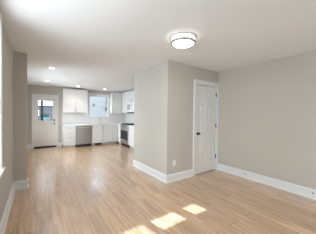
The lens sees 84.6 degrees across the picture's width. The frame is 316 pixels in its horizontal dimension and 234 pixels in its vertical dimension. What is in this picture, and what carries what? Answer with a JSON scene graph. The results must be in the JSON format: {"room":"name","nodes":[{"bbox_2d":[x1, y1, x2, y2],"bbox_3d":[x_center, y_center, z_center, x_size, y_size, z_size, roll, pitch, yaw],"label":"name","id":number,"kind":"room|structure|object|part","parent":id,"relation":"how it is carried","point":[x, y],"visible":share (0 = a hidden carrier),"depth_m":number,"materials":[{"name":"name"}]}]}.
{"room":"empty living room","nodes":[
{"label":"empty living room","id":0,"kind":"room"},
{"bbox_2d":[0,21,13,221],"bbox_3d":[-2.274,0.082,2.572,0.120,2.440,9.860,0,1,-35],"label":"wall","id":1,"kind":"structure","parent":0,"point":[7,179],"depth_m":2.32,"materials":[{"name":"paint"}]},
{"bbox_2d":[0,11,5,177],"bbox_3d":[-1.204,-0.216,1.090,0.165,1.750,1.965,0,1,-35],"label":"window","id":2,"kind":"structure","parent":1,"relation":"in","point":[2,168],"depth_m":1.85,"materials":[{"name":"white paint"}]},
{"bbox_2d":[0,177,28,233],"bbox_3d":[-0.952,1.260,0.984,0.216,0.157,5.460,0,1,-35],"label":"baseboard","id":3,"kind":"structure","parent":1,"relation":"attached to","point":[23,184],"depth_m":2.56,"materials":[{"name":"white paint"}]},
{"bbox_2d":[13,51,26,180],"bbox_3d":[-2.485,0.071,3.142,0.190,2.440,0.126,0,1,-35],"label":"wall","id":4,"kind":"structure","parent":0,"point":[19,58],"depth_m":3.09,"materials":[{"name":"paint"}]},
{"bbox_2d":[27,85,118,145],"bbox_3d":[-3.365,-0.004,7.757,4.060,2.440,0.120,0,1,-35],"label":"wall","id":5,"kind":"structure","parent":0,"point":[31,89],"depth_m":6.93,"materials":[{"name":"paint"}]},
{"bbox_2d":[32,94,57,148],"bbox_3d":[-4.497,0.163,6.937,0.879,2.107,0.166,0,1,-35],"label":"door","id":6,"kind":"structure","parent":5,"relation":"in","point":[44,133],"depth_m":6.91,"materials":[{"name":"white paint"}]},
{"bbox_3d":[-4.474,-0.249,6.918,0.546,0.836,0.012,0,1,-35],"label":"glazing frame","id":7,"kind":"part","parent":6,"relation":"part of","materials":[{"name":"white paint"}]},
{"bbox_2d":[62,88,87,112],"bbox_3d":[-3.503,-0.666,7.348,0.940,0.962,0.360,0,1,-35],"label":"upper cabinet","id":8,"kind":"object","parent":5,"relation":"attached to","point":[73,100],"visible":1,"depth_m":7.20,"materials":[{"name":"white paint"}]},
{"bbox_3d":[-3.617,-0.637,7.102,0.462,0.902,0.019,0,1,-35],"label":"door","id":9,"kind":"part","parent":8,"relation":"part of","materials":[{"name":"white paint"}]},
{"bbox_3d":[-3.421,-1.118,7.233,0.940,0.052,0.094,0,1,-35],"label":"crown moulding","id":10,"kind":"part","parent":8,"relation":"part of","materials":[{"name":"white paint"}]},
{"bbox_3d":[-3.232,-0.637,7.372,0.462,0.902,0.019,0,1,-35],"label":"door","id":11,"kind":"part","parent":8,"relation":"part of","materials":[{"name":"white paint"}]},
{"bbox_2d":[62,113,124,123],"bbox_3d":[-2.832,-0.423,8.044,2.838,1.449,0.008,0,1,-35],"label":"backsplash","id":12,"kind":"structure","parent":5,"relation":"attached to","point":[67,118],"depth_m":7.81,"materials":[{"name":"tile"}]},
{"bbox_2d":[87,93,108,117],"bbox_3d":[-2.796,-0.506,8.126,1.035,1.135,0.155,0,1,-35],"label":"window","id":13,"kind":"structure","parent":5,"relation":"in","point":[89,94],"depth_m":8.08,"materials":[{"name":"white paint"}]},
{"bbox_3d":[-2.802,-0.731,8.165,0.860,0.498,0.032,0,1,-35],"label":"sash","id":14,"kind":"part","parent":13,"relation":"part of","materials":[{"name":"white paint"}]},
{"bbox_3d":[-2.786,-0.268,8.142,0.860,0.498,0.032,0,1,-35],"label":"sash","id":15,"kind":"part","parent":13,"relation":"part of","materials":[{"name":"clear glass"}]},
{"bbox_2d":[110,92,121,112],"bbox_3d":[-2.032,-0.676,8.382,0.495,0.982,0.360,0,1,-35],"label":"upper cabinet","id":16,"kind":"object","parent":5,"relation":"attached to","point":[115,97],"visible":1,"depth_m":8.26,"materials":[{"name":"white paint"}]},
{"bbox_2d":[125,113,133,122],"bbox_3d":[-0.995,0.078,7.907,0.008,0.488,2.335,0,1,-35],"label":"backsplash","id":17,"kind":"structure","parent":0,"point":[129,117],"depth_m":8.46,"materials":[{"name":"tile"}]},
{"bbox_2d":[134,62,163,172],"bbox_3d":[-0.209,0.081,4.104,0.120,2.440,1.297,0,1,-35],"label":"wall","id":18,"kind":"structure","parent":0,"point":[149,82],"depth_m":3.98,"materials":[{"name":"paint"}]},
{"bbox_2d":[0,0,315,92],"bbox_3d":[-0.551,-1.198,3.756,4.300,0.120,9.860,0,1,-35],"label":"ceiling","id":19,"kind":"structure","parent":0,"point":[98,45],"depth_m":2.34,"materials":[{"name":"paint"}]},
{"bbox_2d":[170,32,195,48],"bbox_3d":[0.352,-1.060,2.438,0.364,0.096,0.364,0,1,-35],"label":"ceiling light","id":20,"kind":"object","parent":19,"relation":"attached to","point":[181,40],"visible":1,"depth_m":2.34,"materials":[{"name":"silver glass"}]},
{"bbox_2d":[173,40,193,47],"bbox_3d":[0.351,-1.026,2.438,0.293,0.028,0.293,0,1,-35],"label":"diffuser","id":21,"kind":"object","parent":20,"relation":"attached to","point":[177,43],"depth_m":2.42,"materials":[{"name":"white glass"}]},
{"bbox_2d":[4,141,315,233],"bbox_3d":[-0.577,1.352,3.793,4.300,0.100,9.860,0,1,-35],"label":"floor","id":22,"kind":"structure","parent":0,"point":[95,189],"depth_m":2.73,"materials":[{"name":"brown wood"}]},
{"bbox_2d":[62,126,75,147],"bbox_3d":[-3.653,0.785,7.109,0.437,0.875,0.629,0,1,-35],"label":"base cabinet","id":23,"kind":"object","parent":22,"relation":"on","point":[68,132],"visible":1,"depth_m":6.89,"materials":[{"name":"white paint"}]},
{"bbox_3d":[-3.493,0.450,6.882,0.429,0.177,0.019,0,1,-35],"label":"drawer","id":24,"kind":"part","parent":23,"relation":"part of","materials":[{"name":"white paint"}]},
{"bbox_3d":[-3.495,0.640,6.885,0.429,0.187,0.019,0,1,-35],"label":"drawer","id":25,"kind":"part","parent":23,"relation":"part of","materials":[{"name":"white paint"}]},
{"bbox_3d":[-3.497,0.832,6.887,0.429,0.182,0.019,0,1,-35],"label":"drawer","id":26,"kind":"part","parent":23,"relation":"part of","materials":[{"name":"white paint"}]},
{"bbox_3d":[-3.499,1.025,6.890,0.429,0.187,0.019,0,1,-35],"label":"drawer","id":27,"kind":"part","parent":23,"relation":"part of","materials":[{"name":"white paint"}]},
{"bbox_2d":[61,123,121,125],"bbox_3d":[-2.566,0.330,7.657,2.865,0.039,0.972,0,1,-35],"label":"countertop","id":28,"kind":"structure","parent":23,"relation":"on","point":[97,123],"depth_m":7.31,"materials":[{"name":"white stone"}]},
{"bbox_2d":[76,125,91,146],"bbox_3d":[-3.204,0.789,7.400,0.622,0.868,0.614,0,1,-35],"label":"dishwasher","id":29,"kind":"object","parent":22,"relation":"on","point":[83,133],"visible":0.97,"depth_m":7.18,"materials":[{"name":"grey metal"}]},
{"bbox_3d":[-3.088,1.161,7.235,0.614,0.130,0.030,0,1,-35],"label":"toe panel","id":30,"kind":"part","parent":29,"relation":"part of","materials":[{"name":"black plastic"}]},
{"bbox_2d":[92,125,112,145],"bbox_3d":[-2.504,0.787,7.736,0.900,0.875,0.333,0,1,-35],"label":"base cabinet","id":31,"kind":"object","parent":22,"relation":"on","point":[103,134],"visible":0.98,"depth_m":7.62,"materials":[{"name":"white paint"}]},
{"bbox_3d":[-2.617,0.740,7.505,0.442,0.757,0.019,0,1,-35],"label":"door","id":32,"kind":"part","parent":31,"relation":"part of","materials":[{"name":"white paint"}]},
{"bbox_3d":[-2.248,0.740,7.763,0.442,0.757,0.019,0,1,-35],"label":"door","id":33,"kind":"part","parent":31,"relation":"part of","materials":[{"name":"white paint"}]},
{"bbox_2d":[112,125,116,143],"bbox_3d":[-2.127,0.785,8.182,0.226,0.875,0.629,0,1,-35],"label":"base cabinet","id":34,"kind":"object","parent":22,"relation":"on","point":[114,140],"visible":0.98,"depth_m":7.97,"materials":[{"name":"white paint"}]},
{"bbox_2d":[118,125,120,143],"bbox_3d":[-1.498,0.793,8.055,0.655,0.875,0.370,0,1,-35],"label":"base cabinet","id":35,"kind":"object","parent":22,"relation":"on","point":[119,139],"visible":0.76,"depth_m":7.92,"materials":[{"name":"white paint"}]},
{"bbox_2d":[120,123,133,146],"bbox_3d":[-1.206,0.767,7.555,0.721,0.948,0.762,0,1,-35],"label":"range","id":36,"kind":"object","parent":22,"relation":"on","point":[124,130],"visible":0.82,"depth_m":7.36,"materials":[{"name":"silver metal"}]},
{"bbox_3d":[-1.436,0.742,7.393,0.034,0.513,0.754,0,1,-35],"label":"oven door","id":37,"kind":"part","parent":36,"relation":"part of","materials":[{"name":"silver metal"}]},
{"bbox_2d":[128,126,133,148],"bbox_3d":[-0.779,0.816,7.004,0.688,0.875,0.600,0,1,-35],"label":"base cabinet","id":38,"kind":"object","parent":22,"relation":"on","point":[131,129],"visible":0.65,"depth_m":6.91,"materials":[{"name":"white paint"}]},
{"bbox_3d":[-1.026,0.851,6.831,0.019,0.587,0.592,0,1,-35],"label":"door","id":39,"kind":"part","parent":38,"relation":"part of","materials":[{"name":"white paint"}]},
{"bbox_2d":[163,60,217,174],"bbox_3d":[0.808,0.093,3.953,1.610,2.440,0.120,0,1,-35],"label":"wall","id":40,"kind":"structure","parent":0,"point":[179,78],"depth_m":3.62,"materials":[{"name":"paint"}]},
{"bbox_2d":[193,79,218,175],"bbox_3d":[1.121,0.236,4.138,0.876,2.155,0.181,0,1,-35],"label":"door","id":41,"kind":"structure","parent":40,"relation":"in","point":[206,93],"depth_m":4.11,"materials":[{"name":"white paint"}]},
{"bbox_2d":[218,50,315,189],"bbox_3d":[1.145,0.082,4.977,0.120,2.440,9.860,0,1,-35],"label":"wall","id":42,"kind":"structure","parent":0,"point":[267,114],"depth_m":3.36,"materials":[{"name":"paint"}]},
{"bbox_2d":[122,92,127,112],"bbox_3d":[-1.438,-0.667,8.226,0.360,0.982,0.648,0,1,-35],"label":"upper cabinet","id":43,"kind":"object","parent":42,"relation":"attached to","point":[124,94],"visible":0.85,"depth_m":8.19,"materials":[{"name":"white paint"}]},
{"bbox_2d":[217,163,315,199],"bbox_3d":[2.660,1.272,2.697,0.026,0.157,4.106,0,1,-35],"label":"baseboard","id":44,"kind":"structure","parent":42,"relation":"attached to","point":[293,188],"depth_m":3.36,"materials":[{"name":"white paint"}]},
{"bbox_3d":[0.111,0.071,5.048,1.490,2.440,0.120,0,1,-35],"label":"wall","id":45,"kind":"structure","parent":0,"visible":0},
{"bbox_2d":[127,90,133,102],"bbox_3d":[-1.027,-0.882,7.642,0.360,0.527,0.768,0,1,-35],"label":"upper cabinet","id":46,"kind":"object","parent":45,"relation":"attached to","point":[130,93],"visible":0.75,"depth_m":7.57,"materials":[{"name":"white paint"}]},
{"bbox_2d":[126,102,133,112],"bbox_3d":[-1.067,-0.403,7.624,0.446,0.428,0.760,0,1,-35],"label":"microwave","id":47,"kind":"object","parent":46,"relation":"attached to","point":[129,106],"visible":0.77,"depth_m":7.49,"materials":[{"name":"silver metal"}]},
{"bbox_3d":[-1.257,-0.418,7.612,0.021,0.394,0.552,0,1,-35],"label":"door","id":48,"kind":"part","parent":47,"relation":"part of","materials":[{"name":"white plastic"}]},
{"bbox_3d":[-1.249,-0.860,7.721,0.019,0.467,0.376,0,1,-35],"label":"door","id":49,"kind":"part","parent":46,"relation":"part of","materials":[{"name":"white paint"}]},
{"bbox_2d":[133,160,192,183],"bbox_3d":[0.413,1.223,4.492,1.636,0.157,1.469,0,1,-35],"label":"baseboard","id":50,"kind":"structure","parent":45,"relation":"attached to","point":[162,177],"depth_m":3.72,"materials":[{"name":"white paint"}]},
{"label":"outside","id":51,"kind":"structure","parent":0,"visible":0},
{"bbox_3d":[-28.438,0.937,40.435,120.000,0.100,81.180,0,1,-35],"label":"ground","id":52,"kind":"structure","parent":51,"visible":0},
{"bbox_2d":[38,101,42,120],"bbox_3d":[-13.860,-2.430,20.750,1.800,7.500,0.290,0,1,-35],"label":"utility pole","id":53,"kind":"object","parent":52,"relation":"on","point":[41,107],"visible":0.41,"depth_m":20.68,"materials":[{"name":"brown wood"}]},
{"bbox_3d":[-13.868,-2.430,20.762,0.260,7.500,0.260,0,1,-35],"label":"post","id":54,"kind":"part","parent":53,"relation":"part of","materials":[{"name":"brown wood"}]},
{"bbox_2d":[38,114,49,120],"bbox_3d":[-20.949,0.245,31.977,1.824,1.682,4.405,0,1,-35],"label":"car","id":55,"kind":"object","parent":52,"relation":"on","point":[45,116],"visible":0.53,"depth_m":30.42,"materials":[{"name":"teal paint"}]},
{"bbox_2d":[38,101,52,119],"bbox_3d":[-30.437,-1.894,44.581,11.300,5.400,9.000,0,1,-35],"label":"house","id":56,"kind":"structure","parent":52,"relation":"on","point":[47,105],"depth_m":42.45,"materials":[{"name":"grey"}]},
{"bbox_2d":[90,96,106,115],"bbox_3d":[-6.572,-1.571,14.908,3.300,6.100,6.600,0,1,-35],"label":"house","id":57,"kind":"structure","parent":52,"relation":"on","point":[94,101],"depth_m":12.77,"materials":[{"name":"white"}]}
]}

